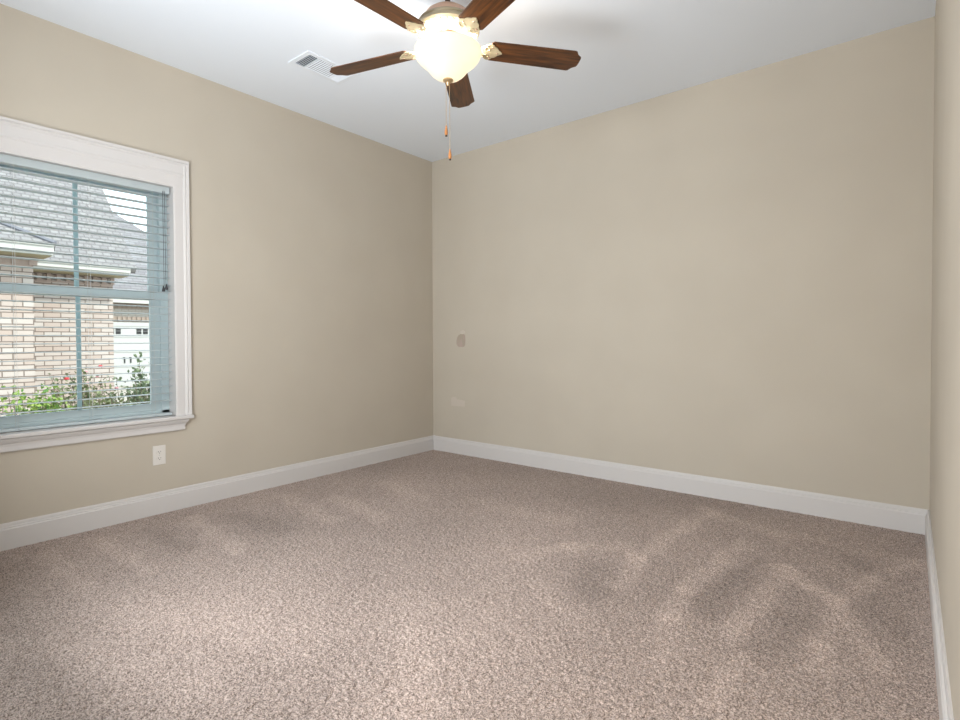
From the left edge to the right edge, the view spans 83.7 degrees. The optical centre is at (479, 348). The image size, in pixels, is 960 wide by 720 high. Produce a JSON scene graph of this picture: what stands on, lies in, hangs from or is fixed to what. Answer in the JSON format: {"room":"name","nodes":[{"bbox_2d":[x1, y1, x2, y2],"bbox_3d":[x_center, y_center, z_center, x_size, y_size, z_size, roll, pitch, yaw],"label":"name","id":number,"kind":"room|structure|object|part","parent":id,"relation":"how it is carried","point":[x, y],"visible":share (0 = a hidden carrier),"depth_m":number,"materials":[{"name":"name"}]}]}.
{"room":"empty bedroom","nodes":[
{"label":"empty bedroom","id":0,"kind":"room"},
{"bbox_2d":[0,3,432,523],"bbox_3d":[-1.643,-0.353,3.746,0.140,2.790,3.920,1,1,39],"label":"wall","id":1,"kind":"structure","parent":0,"point":[311,265],"depth_m":3.74,"materials":[{"name":"paint"}]},
{"bbox_2d":[0,116,193,452],"bbox_3d":[-2.230,-0.323,2.974,0.190,1.679,1.141,1,1,39],"label":"window","id":2,"kind":"structure","parent":1,"relation":"in","point":[21,139],"depth_m":3.17,"materials":[{"name":"grey paint"}]},
{"bbox_3d":[-2.285,-0.625,3.030,0.017,0.661,0.838,1,1,39],"label":"sash","id":3,"kind":"part","parent":2,"relation":"part of","materials":[{"name":"grey plastic"}]},
{"bbox_3d":[-2.261,0.021,3.024,0.035,0.732,0.838,1,1,39],"label":"sash","id":4,"kind":"part","parent":2,"relation":"part of","materials":[{"name":"grey plastic"}]},
{"bbox_3d":[-2.272,-0.284,3.026,0.050,1.413,0.928,1,1,39],"label":"frame","id":5,"kind":"part","parent":2,"relation":"part of","materials":[{"name":"grey plastic"}]},
{"bbox_2d":[0,154,171,432],"bbox_3d":[-2.216,-0.284,2.981,0.069,1.409,0.912,1,1,39],"label":"window blind","id":6,"kind":"object","parent":2,"relation":"attached to","point":[8,160],"visible":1,"depth_m":2.99,"materials":[{"name":"grey plastic"}]},
{"bbox_3d":[-2.400,-0.265,2.763,0.055,1.356,0.002,1,1,39],"label":"ladder cord","id":7,"kind":"part","parent":6,"relation":"part of","materials":[{"name":"white fabric"}]},
{"bbox_3d":[-2.219,0.412,2.998,0.050,0.016,0.912,1,1,39],"label":"rail","id":8,"kind":"part","parent":6,"relation":"part of","materials":[{"name":"grey"}]},
{"bbox_3d":[-2.197,-0.271,3.015,0.055,1.356,0.002,1,1,39],"label":"ladder cord","id":9,"kind":"part","parent":6,"relation":"part of","materials":[{"name":"white fabric"}]},
{"bbox_3d":[-1.997,-0.276,3.265,0.055,1.356,0.002,1,1,39],"label":"ladder cord","id":10,"kind":"part","parent":6,"relation":"part of","materials":[{"name":"white fabric"}]},
{"bbox_3d":[-1.935,-0.675,3.286,0.003,0.583,0.014,1,1,39],"label":"lift cord","id":11,"kind":"part","parent":6,"relation":"part of","materials":[{"name":"white fabric"}]},
{"bbox_3d":[-2.179,-1.076,2.935,0.026,0.173,1.108,1,1,39],"label":"head casing","id":12,"kind":"part","parent":2,"relation":"part of","materials":[{"name":"grey paint"}]},
{"bbox_3d":[-2.177,-0.368,2.948,0.024,1.583,1.108,1,1,39],"label":"casing","id":13,"kind":"part","parent":2,"relation":"part of","materials":[{"name":"grey paint"}]},
{"bbox_2d":[153,445,165,465],"bbox_3d":[-1.949,0.647,3.258,0.009,0.117,0.072,1,1,39],"label":"wall outlet","id":14,"kind":"object","parent":1,"relation":"attached to","point":[159,452],"visible":1,"depth_m":3.26,"materials":[{"name":"white plastic"}]},
{"bbox_2d":[0,435,433,551],"bbox_3d":[-1.582,0.930,3.711,0.018,0.138,3.660,1,1,39],"label":"baseboard","id":15,"kind":"structure","parent":1,"relation":"attached to","point":[33,530],"depth_m":3.36,"materials":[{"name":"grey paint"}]},
{"bbox_2d":[0,0,935,161],"bbox_3d":[-0.171,-1.792,2.535,3.929,0.120,3.920,1,1,39],"label":"ceiling","id":16,"kind":"structure","parent":0,"point":[630,51],"depth_m":3.07,"materials":[{"name":"white paint"}]},
{"bbox_2d":[288,50,358,84],"bbox_3d":[-0.964,-1.738,3.327,0.210,0.011,0.370,1,1,39],"label":"ceiling vent","id":17,"kind":"object","parent":16,"relation":"in","point":[309,61],"visible":0.81,"depth_m":3.29,"materials":[{"name":"white metal"}]},
{"bbox_2d":[330,0,580,159],"bbox_3d":[-0.185,-1.308,2.472,1.313,0.846,1.256,1,1,39],"label":"ceiling fan","id":18,"kind":"object","parent":16,"relation":"hanging from","point":[447,47],"visible":1,"depth_m":2.44,"materials":[{"name":"brown wood"}]},
{"bbox_3d":[-0.546,-1.423,2.679,0.461,0.006,0.138,0,12,23],"label":"blade","id":19,"kind":"part","parent":18,"relation":"part of","materials":[{"name":"brown wood"}]},
{"bbox_3d":[-0.430,-1.415,2.186,0.138,0.006,0.461,14,10,40],"label":"blade","id":20,"kind":"part","parent":18,"relation":"part of","materials":[{"name":"brown wood"}]},
{"bbox_3d":[-0.297,-1.422,2.574,0.204,0.025,0.106,0,12,23],"label":"blade arm","id":21,"kind":"part","parent":18,"relation":"part of","materials":[{"name":"beige metal"}]},
{"bbox_3d":[-0.253,-1.419,2.391,0.106,0.025,0.204,14,10,40],"label":"blade arm","id":22,"kind":"part","parent":18,"relation":"part of","materials":[{"name":"beige metal"}]},
{"bbox_3d":[-0.149,-1.332,2.514,0.318,0.142,0.318,1,1,39],"label":"lamp shade","id":23,"kind":"part","parent":18,"relation":"part of","materials":[{"name":"white glass"}]},
{"bbox_3d":[-0.114,-1.429,2.941,0.138,0.006,0.461,-11,0,5],"label":"blade","id":24,"kind":"part","parent":18,"relation":"part of","materials":[{"name":"brown wood"}]},
{"bbox_3d":[-0.066,-1.420,2.376,0.106,0.025,0.204,11,-5,-31],"label":"blade arm","id":25,"kind":"part","parent":18,"relation":"part of","materials":[{"name":"beige metal"}]},
{"bbox_3d":[0.074,-1.416,2.144,0.138,0.006,0.461,11,-5,-31],"label":"blade","id":26,"kind":"part","parent":18,"relation":"part of","materials":[{"name":"brown wood"}]},
{"bbox_3d":[0.006,-1.423,2.549,0.204,0.025,0.106,0,-9,-13],"label":"blade arm","id":27,"kind":"part","parent":18,"relation":"part of","materials":[{"name":"beige metal"}]},
{"bbox_3d":[0.270,-1.425,2.611,0.461,0.006,0.138,0,-9,-13],"label":"blade","id":28,"kind":"part","parent":18,"relation":"part of","materials":[{"name":"brown wood"}]},
{"bbox_2d":[0,450,938,719],"bbox_3d":[-0.210,1.011,2.522,3.654,0.012,3.805,1,1,39],"label":"floor","id":29,"kind":"structure","parent":0,"point":[432,584],"depth_m":2.09,"materials":[{"name":"carpet"}]},
{"bbox_2d":[432,16,934,509],"bbox_3d":[1.018,-0.368,4.034,3.649,2.790,0.140,1,1,39],"label":"wall","id":30,"kind":"structure","parent":0,"point":[729,277],"depth_m":3.51,"materials":[{"name":"paint"}]},
{"bbox_2d":[451,397,464,406],"bbox_3d":[-0.201,0.488,4.939,0.167,0.085,0.002,1,1,39],"label":"paint patch","id":31,"kind":"object","parent":30,"relation":"attached to","point":[454,401],"visible":1,"depth_m":4.95,"materials":[{"name":"beige paint"}]},
{"bbox_2d":[456,330,464,346],"bbox_3d":[-0.172,-0.094,4.904,0.108,0.156,0.003,1,1,39],"label":"scar","id":32,"kind":"object","parent":30,"relation":"attached to","point":[460,342],"visible":1,"depth_m":4.90,"materials":[{"name":"paint"}]},
{"bbox_2d":[433,435,927,534],"bbox_3d":[0.973,0.915,3.995,3.649,0.138,0.018,1,1,39],"label":"baseboard","id":33,"kind":"structure","parent":30,"relation":"attached to","point":[890,516],"depth_m":3.53,"materials":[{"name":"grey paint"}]},
{"bbox_2d":[930,0,959,719],"bbox_3d":[1.313,-0.322,1.375,0.140,2.790,3.920,1,1,39],"label":"wall","id":34,"kind":"structure","parent":0,"point":[945,333],"depth_m":1.68,"materials":[{"name":"paint"}]},
{"bbox_2d":[925,510,953,719],"bbox_3d":[1.250,0.959,1.439,0.018,0.138,3.660,1,1,39],"label":"baseboard","id":35,"kind":"structure","parent":34,"relation":"attached to","point":[941,666],"depth_m":1.71,"materials":[{"name":"grey paint"}]},
{"label":"outside","id":36,"kind":"structure","parent":0,"visible":0},
{"bbox_2d":[114,386,148,405],"bbox_3d":[-13.415,1.360,25.179,44.700,0.300,75.000,1,1,39],"label":"ground","id":37,"kind":"structure","parent":36,"point":[123,390],"depth_m":16.57,"materials":[{"name":"white concrete"}]},
{"bbox_2d":[0,383,75,415],"bbox_3d":[-3.959,0.922,4.741,0.548,1.226,0.619,1,1,39],"label":"shrub","id":38,"kind":"object","parent":37,"relation":"on","point":[45,406],"visible":0.09,"depth_m":4.73,"materials":[{"name":"green plant"}]},
{"bbox_2d":[0,170,136,415],"bbox_3d":[-11.611,-1.662,6.133,8.900,6.440,11.650,1,1,39],"label":"neighbouring house","id":39,"kind":"structure","parent":37,"relation":"on","point":[62,356],"depth_m":8.38,"materials":[{"name":"brick"}]},
{"bbox_2d":[43,365,117,410],"bbox_3d":[-4.204,0.848,5.698,0.742,1.342,0.647,0,1,21],"label":"rose bush","id":40,"kind":"object","parent":37,"relation":"on","point":[74,395],"visible":0.27,"depth_m":5.65,"materials":[{"name":"green plant"}]},
{"bbox_2d":[64,389,149,410],"bbox_3d":[-2.971,0.946,4.545,0.738,1.180,0.844,1,1,39],"label":"hedge","id":41,"kind":"object","parent":37,"relation":"on","point":[97,396],"visible":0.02,"depth_m":4.44,"materials":[{"name":"green plant"}]},
{"bbox_2d":[107,376,149,405],"bbox_3d":[-4.532,0.917,6.921,0.647,1.164,0.607,-1,1,-25],"label":"shrub","id":42,"kind":"object","parent":37,"relation":"on","point":[120,378],"visible":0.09,"depth_m":6.83,"materials":[{"name":"green plant"}]},
{"bbox_2d":[113,214,149,386],"bbox_3d":[-17.177,-2.267,19.852,9.440,7.210,14.100,1,1,39],"label":"building","id":43,"kind":"structure","parent":37,"relation":"on","point":[129,309],"depth_m":19.08,"materials":[{"name":"white"}]},
{"bbox_2d":[127,352,149,403],"bbox_3d":[-3.659,0.770,5.918,0.414,1.487,0.407,1,1,39],"label":"shrub","id":44,"kind":"object","parent":37,"relation":"on","point":[146,383],"visible":0.12,"depth_m":5.80,"materials":[{"name":"green plant"}]}
]}

